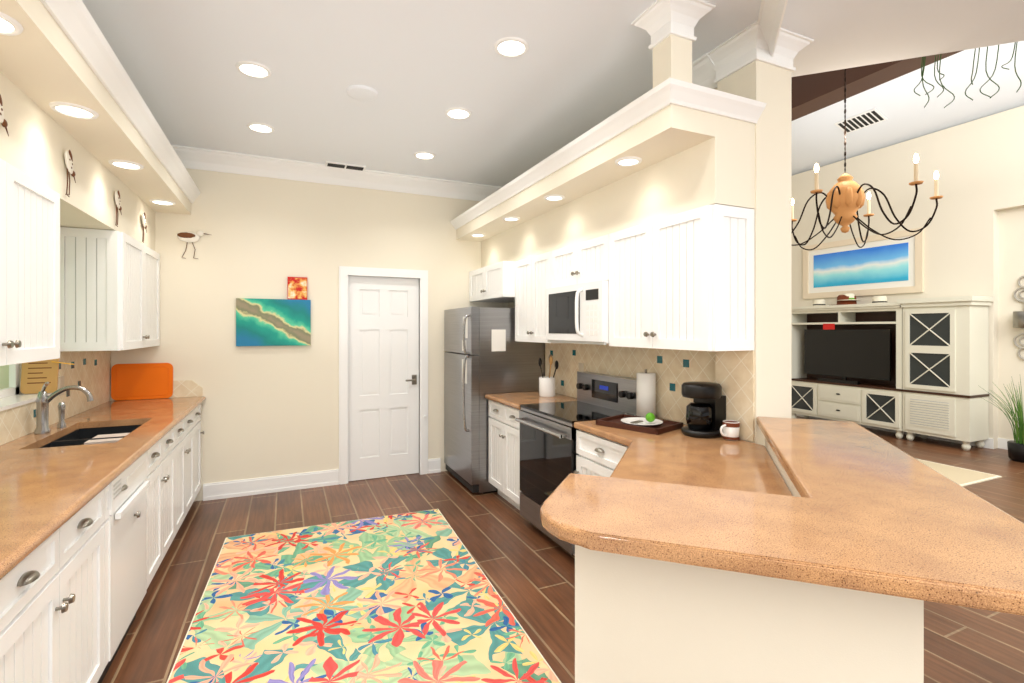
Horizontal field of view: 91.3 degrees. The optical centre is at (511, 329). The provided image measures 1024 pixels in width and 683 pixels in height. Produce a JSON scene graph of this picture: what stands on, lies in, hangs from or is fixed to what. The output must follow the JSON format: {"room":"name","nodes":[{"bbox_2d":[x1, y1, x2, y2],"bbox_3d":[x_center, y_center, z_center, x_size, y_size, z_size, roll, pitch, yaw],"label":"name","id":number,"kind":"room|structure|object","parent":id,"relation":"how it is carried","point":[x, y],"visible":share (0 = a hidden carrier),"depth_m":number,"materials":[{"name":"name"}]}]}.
{"room":"kitchen","nodes":[
{"label":"kitchen","id":0,"kind":"room"},
{"bbox_2d":[0,363,50,410],"bbox_3d":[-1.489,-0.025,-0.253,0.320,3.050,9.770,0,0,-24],"label":"window","id":1,"kind":"structure","parent":0,"point":[12,395],"depth_m":2.98,"materials":[{"name":"white glass"}]},
{"bbox_2d":[0,158,63,365],"bbox_3d":[-2.078,-0.253,1.815,0.347,0.781,1.057,0,0,-24],"label":"upper cabinet","id":2,"kind":"object","parent":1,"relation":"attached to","point":[31,233],"depth_m":2.10,"materials":[{"name":"white wood"}]},
{"bbox_2d":[20,358,73,393],"bbox_3d":[-2.840,0.248,3.066,0.251,0.279,0.051,0,0,-24],"label":"cutting board","id":3,"kind":"object","parent":1,"relation":"on","point":[36,376],"visible":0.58,"depth_m":3.04,"materials":[{"name":"beige wood"}]},
{"bbox_2d":[64,227,159,353],"bbox_3d":[-2.926,-0.253,3.684,0.347,0.781,1.107,0,0,-24],"label":"upper cabinet","id":4,"kind":"object","parent":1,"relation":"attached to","point":[112,279],"depth_m":3.23,"materials":[{"name":"white wood"}]},
{"bbox_2d":[0,72,154,250],"bbox_3d":[-1.187,-1.097,-0.198,0.315,0.905,9.620,0,0,-24],"label":"wall","id":5,"kind":"structure","parent":0,"point":[37,142],"depth_m":2.56,"materials":[{"name":"beige paint"}]},
{"bbox_2d":[0,95,8,135],"bbox_3d":[-1.950,-0.784,1.905,0.022,0.232,0.137,0,0,-24],"label":"art","id":6,"kind":"object","parent":5,"relation":"attached to","point":[3,122],"visible":0.98,"depth_m":1.91,"materials":[{"name":"white"}]},
{"bbox_2d":[64,150,75,196],"bbox_3d":[-2.235,-0.784,2.533,0.022,0.232,0.137,0,0,-24],"label":"art","id":7,"kind":"object","parent":5,"relation":"attached to","point":[68,160],"visible":1,"depth_m":2.50,"materials":[{"name":"white"}]},
{"bbox_2d":[115,191,121,226],"bbox_3d":[-2.565,-0.784,3.262,0.022,0.232,0.137,0,0,-24],"label":"art","id":8,"kind":"object","parent":5,"relation":"attached to","point":[117,199],"visible":0.98,"depth_m":3.23,"materials":[{"name":"white"}]},
{"bbox_2d":[142,212,146,242],"bbox_3d":[-2.838,-0.784,3.863,0.022,0.232,0.137,0,0,-24],"label":"art","id":9,"kind":"object","parent":5,"relation":"attached to","point":[144,220],"visible":1,"depth_m":3.84,"materials":[{"name":"white"}]},
{"bbox_2d":[0,0,190,214],"bbox_3d":[-1.068,-1.100,-0.144,0.575,0.200,9.620,0,0,-24],"label":"soffit","id":10,"kind":"structure","parent":0,"point":[43,64],"depth_m":2.15,"materials":[{"name":"beige paint"}]},
{"bbox_2d":[0,12,23,35],"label":"recessed light","id":11,"kind":"object","parent":10,"relation":"in","point":[9,26],"depth_m":1.64,"materials":[{"name":"white paint"}]},
{"bbox_2d":[48,102,98,118],"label":"recessed light","id":12,"kind":"object","parent":10,"relation":"in","point":[65,108],"depth_m":2.27,"materials":[{"name":"white paint"}]},
{"bbox_2d":[40,0,200,202],"bbox_3d":[-0.775,-1.150,-0.011,0.070,0.100,9.620,0,0,-24],"label":"crown molding","id":13,"kind":"structure","parent":10,"relation":"attached to","point":[75,21],"depth_m":2.28,"materials":[{"name":"white paint"}]},
{"bbox_2d":[108,159,143,169],"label":"recessed light","id":14,"kind":"object","parent":10,"relation":"in","point":[124,164],"depth_m":3.02,"materials":[{"name":"white paint"}]},
{"bbox_2d":[149,199,175,205],"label":"recessed light","id":15,"kind":"object","parent":10,"relation":"in","point":[156,201],"depth_m":3.91,"materials":[{"name":"white paint"}]},
{"bbox_2d":[111,168,508,500],"bbox_3d":[-1.791,-0.025,4.892,4.020,3.050,0.150,0,0,-24],"label":"wall","id":16,"kind":"structure","parent":0,"point":[267,411],"depth_m":4.64,"materials":[{"name":"beige paint"}]},
{"bbox_2d":[177,230,209,258],"bbox_3d":[-2.760,-0.740,4.350,0.259,0.252,0.028,0,0,-24],"label":"art","id":17,"kind":"object","parent":16,"relation":"attached to","point":[187,237],"visible":1,"depth_m":4.33,"materials":[{"name":"white"}]},
{"bbox_2d":[236,298,310,345],"bbox_3d":[-2.190,-0.065,4.610,0.620,0.430,0.033,0,0,-24],"label":"painting","id":18,"kind":"object","parent":16,"relation":"attached to","point":[273,322],"visible":0.96,"depth_m":4.59,"materials":[{"name":"teal fabric"}]},
{"bbox_2d":[288,277,306,299],"bbox_3d":[-2.011,-0.386,4.689,0.170,0.209,0.030,0,0,-24],"label":"wall picture","id":19,"kind":"object","parent":16,"relation":"attached to","point":[297,288],"visible":0.89,"depth_m":4.67,"materials":[{"name":"red"}]},
{"bbox_2d":[203,458,440,500],"bbox_3d":[-1.730,1.427,4.825,2.145,0.145,0.022,0,0,-24],"label":"baseboard","id":20,"kind":"structure","parent":16,"relation":"attached to","point":[243,487],"depth_m":4.61,"materials":[{"name":"white paint"}]},
{"bbox_2d":[171,144,501,200],"bbox_3d":[-1.439,-1.475,4.898,3.135,0.150,0.130,0,0,-24],"label":"crown molding","id":21,"kind":"structure","parent":16,"relation":"attached to","point":[191,157],"depth_m":4.75,"materials":[{"name":"white paint"}]},
{"bbox_2d":[339,266,427,483],"bbox_3d":[-1.285,0.443,5.048,0.880,2.115,0.115,0,0,-24],"label":"door","id":22,"kind":"structure","parent":16,"relation":"attached to","point":[382,390],"depth_m":5.06,"materials":[{"name":"white paint"}]},
{"bbox_2d":[82,0,1023,186],"bbox_3d":[2.883,-1.610,1.730,9.920,0.120,9.770,0,0,-24],"label":"ceiling","id":23,"kind":"structure","parent":0,"point":[578,68],"depth_m":2.88,"materials":[{"name":"white paint"}]},
{"bbox_2d":[235,61,271,78],"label":"recessed light","id":24,"kind":"object","parent":23,"relation":"in","point":[248,68],"depth_m":2.97,"materials":[{"name":"white glass"}]},
{"bbox_2d":[247,122,274,132],"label":"recessed light","id":25,"kind":"object","parent":23,"relation":"in","point":[254,126],"depth_m":3.83,"materials":[{"name":"white glass"}]},
{"bbox_2d":[325,161,365,170],"bbox_3d":[-1.575,-1.542,4.732,0.360,0.016,0.140,0,0,-24],"label":"ceiling vent","id":26,"kind":"object","parent":23,"relation":"in","point":[344,165],"visible":1,"depth_m":4.71,"materials":[{"name":"metal"}]},
{"bbox_2d":[346,85,377,100],"bbox_3d":[-0.977,-1.542,3.268,0.200,0.016,0.200,0,0,-24],"label":"ceiling speaker","id":27,"kind":"object","parent":23,"relation":"attached to","point":[362,92],"visible":0.96,"depth_m":3.25,"materials":[{"name":"white paint"}]},
{"bbox_2d":[414,151,435,159],"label":"recessed light","id":28,"kind":"object","parent":23,"relation":"in","point":[424,155],"depth_m":4.44,"materials":[{"name":"white paint"}]},
{"bbox_2d":[445,107,471,119],"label":"recessed light","id":29,"kind":"object","parent":23,"relation":"in","point":[459,113],"depth_m":3.58,"materials":[{"name":"white glass"}]},
{"bbox_2d":[494,37,528,57],"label":"recessed light","id":30,"kind":"object","parent":23,"relation":"in","point":[511,47],"depth_m":2.73,"materials":[{"name":"white paint"}]},
{"bbox_2d":[631,0,715,87],"bbox_3d":[0.788,-1.350,2.460,0.282,0.400,0.280,0,0,-24],"label":"column","id":31,"kind":"structure","parent":23,"relation":"attached to","point":[668,26],"depth_m":2.40,"materials":[{"name":"beige paint"}]},
{"bbox_2d":[757,0,787,56],"bbox_3d":[1.079,-1.495,1.974,0.090,0.110,1.499,0,0,21],"label":"wall","id":32,"kind":"structure","parent":23,"relation":"attached to","point":[771,15],"depth_m":2.41,"materials":[{"name":"white paint"}]},
{"bbox_2d":[914,42,1021,107],"bbox_3d":[2.464,-1.510,2.897,0.481,0.484,0.558,0,0,-24],"label":"hanging decoration","id":33,"kind":"object","parent":23,"relation":"hanging from","point":[922,72],"visible":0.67,"depth_m":2.82,"materials":[{"name":"black metal"}]},
{"bbox_2d":[102,416,1023,682],"bbox_3d":[2.671,1.530,2.584,11.000,0.060,11.500,0,0,-24],"label":"floor","id":34,"kind":"structure","parent":0,"point":[526,566],"depth_m":3.25,"materials":[{"name":"brown wood"}]},
{"bbox_2d":[0,566,11,682],"bbox_3d":[-1.400,1.064,0.688,0.651,0.873,1.004,0,0,-24],"label":"base cabinet","id":35,"kind":"object","parent":34,"relation":"on","point":[5,575],"depth_m":1.33,"materials":[{"name":"white wood"}]},
{"bbox_2d":[12,474,115,682],"bbox_3d":[-1.768,1.064,1.498,0.651,0.873,1.004,0,0,-24],"label":"base cabinet","id":36,"kind":"object","parent":34,"relation":"on","point":[100,487],"depth_m":1.72,"materials":[{"name":"white wood"}]},
{"bbox_2d":[0,394,203,569],"bbox_3d":[-1.738,0.605,1.445,0.661,0.040,6.167,0,0,-24],"label":"countertop","id":37,"kind":"structure","parent":36,"relation":"on","point":[40,486],"depth_m":2.17,"materials":[{"name":"stone"}]},
{"bbox_2d":[56,406,67,425],"bbox_3d":[-2.689,0.508,2.986,0.044,0.152,0.044,0,0,-24],"label":"soap dispenser","id":38,"kind":"object","parent":37,"relation":"on","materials":[{"name":"silver metal"}]},
{"bbox_2d":[32,378,95,433],"bbox_3d":[-2.536,0.435,2.815,0.263,0.298,0.166,0,0,-24],"label":"faucet","id":39,"kind":"object","parent":37,"relation":"on","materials":[{"name":"silver metal"}]},
{"bbox_2d":[40,434,123,445],"bbox_3d":[-2.309,0.720,2.688,0.410,0.212,0.405,0,0,-24],"label":"sink","id":40,"kind":"object","parent":37,"relation":"in","point":[87,437],"depth_m":2.84,"materials":[{"name":"black metal"}]},
{"bbox_2d":[56,422,155,457],"bbox_3d":[-2.481,0.720,3.067,0.410,0.212,0.405,0,0,-24],"label":"sink","id":41,"kind":"object","parent":37,"relation":"in","point":[113,427],"depth_m":3.21,"materials":[{"name":"black metal"}]},
{"bbox_2d":[111,363,172,400],"bbox_3d":[-3.091,0.434,4.186,0.425,0.300,0.023,0,0,-24],"label":"cutting board","id":42,"kind":"object","parent":37,"relation":"on","point":[138,381],"visible":0.98,"depth_m":4.18,"materials":[{"name":"orange plastic"}]},
{"bbox_2d":[116,446,151,653],"bbox_3d":[-2.075,1.064,2.176,0.651,0.873,0.712,0,0,-24],"label":"dishwasher","id":43,"kind":"object","parent":34,"relation":"on","point":[133,483],"depth_m":2.39,"materials":[{"name":"white"}]},
{"bbox_2d":[152,462,159,569],"bbox_3d":[-2.397,1.200,2.877,0.461,0.601,0.840,0,0,-24],"label":"base cabinet","id":44,"kind":"object","parent":34,"relation":"on","point":[155,469],"depth_m":2.87,"materials":[{"name":"white wood"}]},
{"bbox_2d":[152,410,195,557],"bbox_3d":[-2.713,1.064,3.576,0.647,0.873,0.807,0,0,-24],"label":"base cabinet","id":45,"kind":"object","parent":34,"relation":"on","point":[175,452],"depth_m":3.35,"materials":[{"name":"white wood"}]},
{"bbox_2d":[196,402,203,495],"bbox_3d":[-2.922,1.064,4.037,0.647,0.873,0.433,0,0,-24],"label":"base cabinet","id":46,"kind":"object","parent":34,"relation":"on","point":[198,408],"depth_m":4.29,"materials":[{"name":"white wood"}]},
{"bbox_2d":[167,509,560,682],"bbox_3d":[-0.901,1.493,2.798,1.643,0.014,2.359,0,0,-24],"label":"floral rug","id":47,"kind":"object","parent":34,"relation":"on","point":[413,597],"visible":0.9,"depth_m":2.61,"materials":[{"name":"multicoloured fabric"}]},
{"bbox_2d":[444,307,544,493],"bbox_3d":[-0.227,0.647,5.018,0.817,1.705,0.843,0,0,-24],"label":"refrigerator","id":48,"kind":"object","parent":34,"relation":"on","point":[487,353],"visible":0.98,"depth_m":4.63,"materials":[{"name":"silver metal"}]},
{"bbox_2d":[489,400,519,509],"bbox_3d":[0.204,1.064,4.341,0.597,0.872,0.700,0,0,-24],"label":"base cabinet","id":49,"kind":"object","parent":34,"relation":"on","point":[504,432],"depth_m":4.21,"materials":[{"name":"white wood"}]},
{"bbox_2d":[485,392,576,411],"bbox_3d":[0.197,0.606,4.338,0.612,0.040,0.710,0,0,-24],"label":"countertop","id":50,"kind":"structure","parent":49,"relation":"on","point":[514,400],"depth_m":4.25,"materials":[{"name":"stone"}]},
{"bbox_2d":[538,354,557,396],"bbox_3d":[0.318,0.402,4.392,0.152,0.365,0.168,0,0,-24],"label":"utensil crock","id":51,"kind":"object","parent":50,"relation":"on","point":[546,386],"visible":1,"depth_m":4.35,"materials":[{"name":"white ceramic"}]},
{"bbox_2d":[515,371,635,555],"bbox_3d":[0.467,0.923,3.638,0.671,1.154,0.770,0,0,-24],"label":"stove","id":52,"kind":"object","parent":34,"relation":"on","point":[548,453],"visible":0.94,"depth_m":3.58,"materials":[{"name":"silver metal"}]},
{"bbox_2d":[574,430,627,476],"bbox_3d":[0.811,1.064,3.003,0.597,0.872,0.640,0,0,-24],"label":"base cabinet","id":53,"kind":"object","parent":34,"relation":"on","point":[598,456],"depth_m":2.97,"materials":[{"name":"white wood"}]},
{"bbox_2d":[707,20,813,445],"bbox_3d":[1.339,-0.025,2.772,0.420,3.050,0.407,0,0,-24],"label":"column","id":54,"kind":"structure","parent":34,"relation":"on","point":[746,64],"depth_m":2.65,"materials":[{"name":"beige paint"}]},
{"bbox_2d":[540,416,1023,682],"bbox_3d":[0.793,0.975,2.013,1.965,1.050,2.449,0,0,-24],"label":"base cabinet","id":55,"kind":"object","parent":34,"relation":"on","point":[793,550],"depth_m":1.23,"materials":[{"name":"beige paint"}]},
{"bbox_2d":[573,416,826,568],"bbox_3d":[0.669,0.606,2.268,1.438,0.040,1.881,0,0,-24],"label":"countertop","id":56,"kind":"structure","parent":55,"relation":"on","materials":[{"name":"beige stone"}]},
{"bbox_2d":[596,413,682,434],"bbox_3d":[0.768,0.542,3.028,0.300,0.085,0.420,0,0,-44],"label":"wicker tray","id":57,"kind":"object","parent":56,"relation":"on","point":[649,423],"visible":1,"depth_m":2.98,"materials":[{"name":"brown"}]},
{"bbox_2d":[634,369,657,418],"bbox_3d":[0.891,0.424,3.325,0.150,0.320,0.150,0,0,-24],"label":"paper towel roll","id":58,"kind":"object","parent":56,"relation":"on","point":[645,392],"visible":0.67,"depth_m":3.27,"materials":[{"name":"white paper"}]},
{"bbox_2d":[681,382,725,437],"bbox_3d":[1.054,0.441,2.784,0.210,0.288,0.210,0,0,-24],"label":"coffee maker","id":59,"kind":"object","parent":56,"relation":"on","point":[705,412],"visible":0.98,"depth_m":2.72,"materials":[{"name":"black plastic"}]},
{"bbox_2d":[720,420,739,440],"bbox_3d":[1.152,0.537,2.658,0.120,0.095,0.084,0,0,-24],"label":"coffee mug","id":60,"kind":"object","parent":55,"relation":"on","point":[730,428],"visible":1,"depth_m":2.63,"materials":[{"name":"white ceramic"}]},
{"bbox_2d":[791,293,993,450],"bbox_3d":[5.282,0.477,7.310,0.519,2.046,2.530,0,0,-24],"label":"entertainment center","id":61,"kind":"object","parent":34,"relation":"on","point":[912,368],"visible":0.96,"depth_m":6.83,"materials":[{"name":"beige wood"}]},
{"bbox_2d":[917,459,1001,486],"bbox_3d":[3.447,1.494,5.956,2.060,0.012,2.860,0,0,-24],"label":"living room rug","id":62,"kind":"object","parent":34,"relation":"on","point":[962,477],"visible":0.19,"depth_m":5.13,"materials":[{"name":"beige fabric"}]},
{"bbox_2d":[979,376,1023,462],"bbox_3d":[5.845,1.006,5.694,0.771,0.987,0.699,0,0,-24],"label":"potted grass","id":63,"kind":"object","parent":34,"relation":"on","point":[1015,446],"depth_m":5.69,"materials":[{"name":"green plant"}]},
{"bbox_2d":[456,104,754,241],"bbox_3d":[0.358,-1.015,3.989,0.612,0.110,3.270,0,0,-24],"label":"soffit","id":64,"kind":"structure","parent":0,"point":[670,130],"depth_m":2.90,"materials":[{"name":"beige paint"}]},
{"bbox_2d":[502,216,519,220],"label":"recessed light","id":65,"kind":"object","parent":64,"relation":"in","point":[511,218],"depth_m":4.30,"materials":[{"name":"white paint"}]},
{"bbox_2d":[544,194,564,200],"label":"recessed light","id":66,"kind":"object","parent":64,"relation":"in","point":[555,197],"depth_m":3.62,"materials":[{"name":"white paint"}]},
{"bbox_2d":[450,78,766,228],"bbox_3d":[0.341,-1.110,3.943,0.682,0.080,3.340,0,0,-24],"label":"crown molding","id":67,"kind":"structure","parent":64,"relation":"attached to","point":[664,94],"depth_m":2.58,"materials":[{"name":"white paint"}]},
{"bbox_2d":[615,156,641,166],"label":"recessed light","id":68,"kind":"object","parent":64,"relation":"in","point":[630,160],"depth_m":2.84,"materials":[{"name":"white paint"}]},
{"bbox_2d":[509,88,716,423],"bbox_3d":[0.355,-1.300,4.883,0.120,5.600,4.400,0,0,-24],"label":"wall","id":69,"kind":"structure","parent":0,"point":[511,304],"depth_m":5.48,"materials":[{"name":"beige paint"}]},
{"bbox_2d":[512,53,716,180],"bbox_3d":[0.555,-1.475,4.139,0.130,0.150,2.880,0,0,-24],"label":"crown molding","id":70,"kind":"structure","parent":69,"relation":"attached to","point":[703,72],"depth_m":2.90,"materials":[{"name":"white paint"}]},
{"bbox_2d":[545,341,754,441],"bbox_3d":[0.791,0.347,3.698,0.061,0.475,2.378,0,0,-24],"label":"backsplash","id":71,"kind":"structure","parent":69,"relation":"attached to","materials":[{"name":"tile"}]},
{"bbox_2d":[481,137,754,267],"bbox_3d":[0.486,-0.795,4.047,0.330,0.330,3.270,0,0,-24],"label":"wall","id":72,"kind":"structure","parent":0,"point":[716,170],"depth_m":2.97,"materials":[{"name":"beige paint"}]},
{"bbox_2d":[469,261,512,302],"bbox_3d":[-0.061,-0.464,5.082,0.467,0.328,0.926,0,0,-24],"label":"upper cabinet","id":73,"kind":"object","parent":72,"relation":"attached to","point":[494,282],"depth_m":4.84,"materials":[{"name":"white wood"}]},
{"bbox_2d":[513,252,575,343],"bbox_3d":[0.328,-0.259,4.371,0.347,0.738,0.691,0,0,-24],"label":"upper cabinet","id":74,"kind":"object","parent":72,"relation":"attached to","point":[531,274],"depth_m":4.30,"materials":[{"name":"white wood"}]},
{"bbox_2d":[549,234,608,287],"bbox_3d":[0.632,-0.477,3.701,0.347,0.303,0.780,0,0,-24],"label":"upper cabinet","id":75,"kind":"object","parent":72,"relation":"attached to","point":[585,261],"depth_m":3.59,"materials":[{"name":"white wood"}]},
{"bbox_2d":[546,280,608,344],"bbox_3d":[0.575,-0.111,3.676,0.444,0.422,0.770,0,0,-24],"label":"microwave","id":76,"kind":"object","parent":75,"relation":"attached to","point":[577,313],"visible":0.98,"depth_m":3.47,"materials":[{"name":"white plastic"},{"name":"black glass"},{"name":"white painted metal"}]},
{"bbox_2d":[605,214,676,351],"bbox_3d":[0.923,-0.259,3.058,0.347,0.738,0.633,0,0,-24],"label":"upper cabinet","id":77,"kind":"object","parent":72,"relation":"attached to","point":[643,257],"depth_m":2.97,"materials":[{"name":"white wood"}]},
{"bbox_2d":[677,204,754,355],"bbox_3d":[1.071,-0.259,2.673,0.298,0.738,0.284,0,0,-24],"label":"upper cabinet","id":78,"kind":"object","parent":72,"relation":"attached to","point":[681,298],"depth_m":2.57,"materials":[{"name":"white wood"}]},
{"bbox_2d":[791,105,1023,449],"bbox_3d":[7.017,-0.600,4.363,0.215,4.200,11.150,0,0,-24],"label":"wall","id":79,"kind":"structure","parent":0,"point":[974,237],"depth_m":6.58,"materials":[{"name":"beige paint"}]},
{"bbox_2d":[803,227,923,298],"bbox_3d":[5.354,-0.970,7.754,0.040,0.900,1.760,0,0,-24],"label":"painting","id":80,"kind":"object","parent":79,"relation":"attached to","point":[877,265],"visible":0.94,"depth_m":7.62,"materials":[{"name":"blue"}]},
{"bbox_2d":[1013,276,1023,359],"bbox_3d":[6.180,-0.145,6.054,0.180,1.031,0.220,0,0,-24],"label":"wall decor","id":81,"kind":"object","parent":79,"relation":"attached to","point":[1018,319],"visible":1,"depth_m":6.09,"materials":[{"name":"silver metal"}]},
{"bbox_2d":[791,41,1023,175],"bbox_3d":[3.791,-4.044,2.900,7.300,2.688,11.150,0,0,-24],"label":"ceiling","id":82,"kind":"structure","parent":0,"point":[898,103],"depth_m":6.60,"materials":[{"name":"white paint"}]},
{"bbox_2d":[834,108,887,133],"bbox_3d":[4.986,-2.978,7.159,0.286,0.113,0.560,0,0,-24],"label":"ceiling vent","id":83,"kind":"object","parent":82,"relation":"in","point":[865,119],"visible":0.98,"depth_m":7.13,"materials":[{"name":"white metal"}]},
{"bbox_2d":[791,69,942,249],"bbox_3d":[2.254,-1.992,3.383,1.036,2.815,1.032,0,0,-24],"label":"chandelier","id":84,"kind":"object","parent":82,"relation":"hanging from","point":[845,198],"visible":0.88,"depth_m":3.31,"materials":[{"name":"black metal"}]},
{"bbox_2d":[791,50,963,120],"bbox_3d":[4.351,-3.025,4.993,0.350,0.450,7.500,0,0,-24],"label":"ceiling beam","id":85,"kind":"structure","parent":82,"relation":"attached to","point":[811,93],"depth_m":5.86,"materials":[{"name":"brown wood"}]}
]}

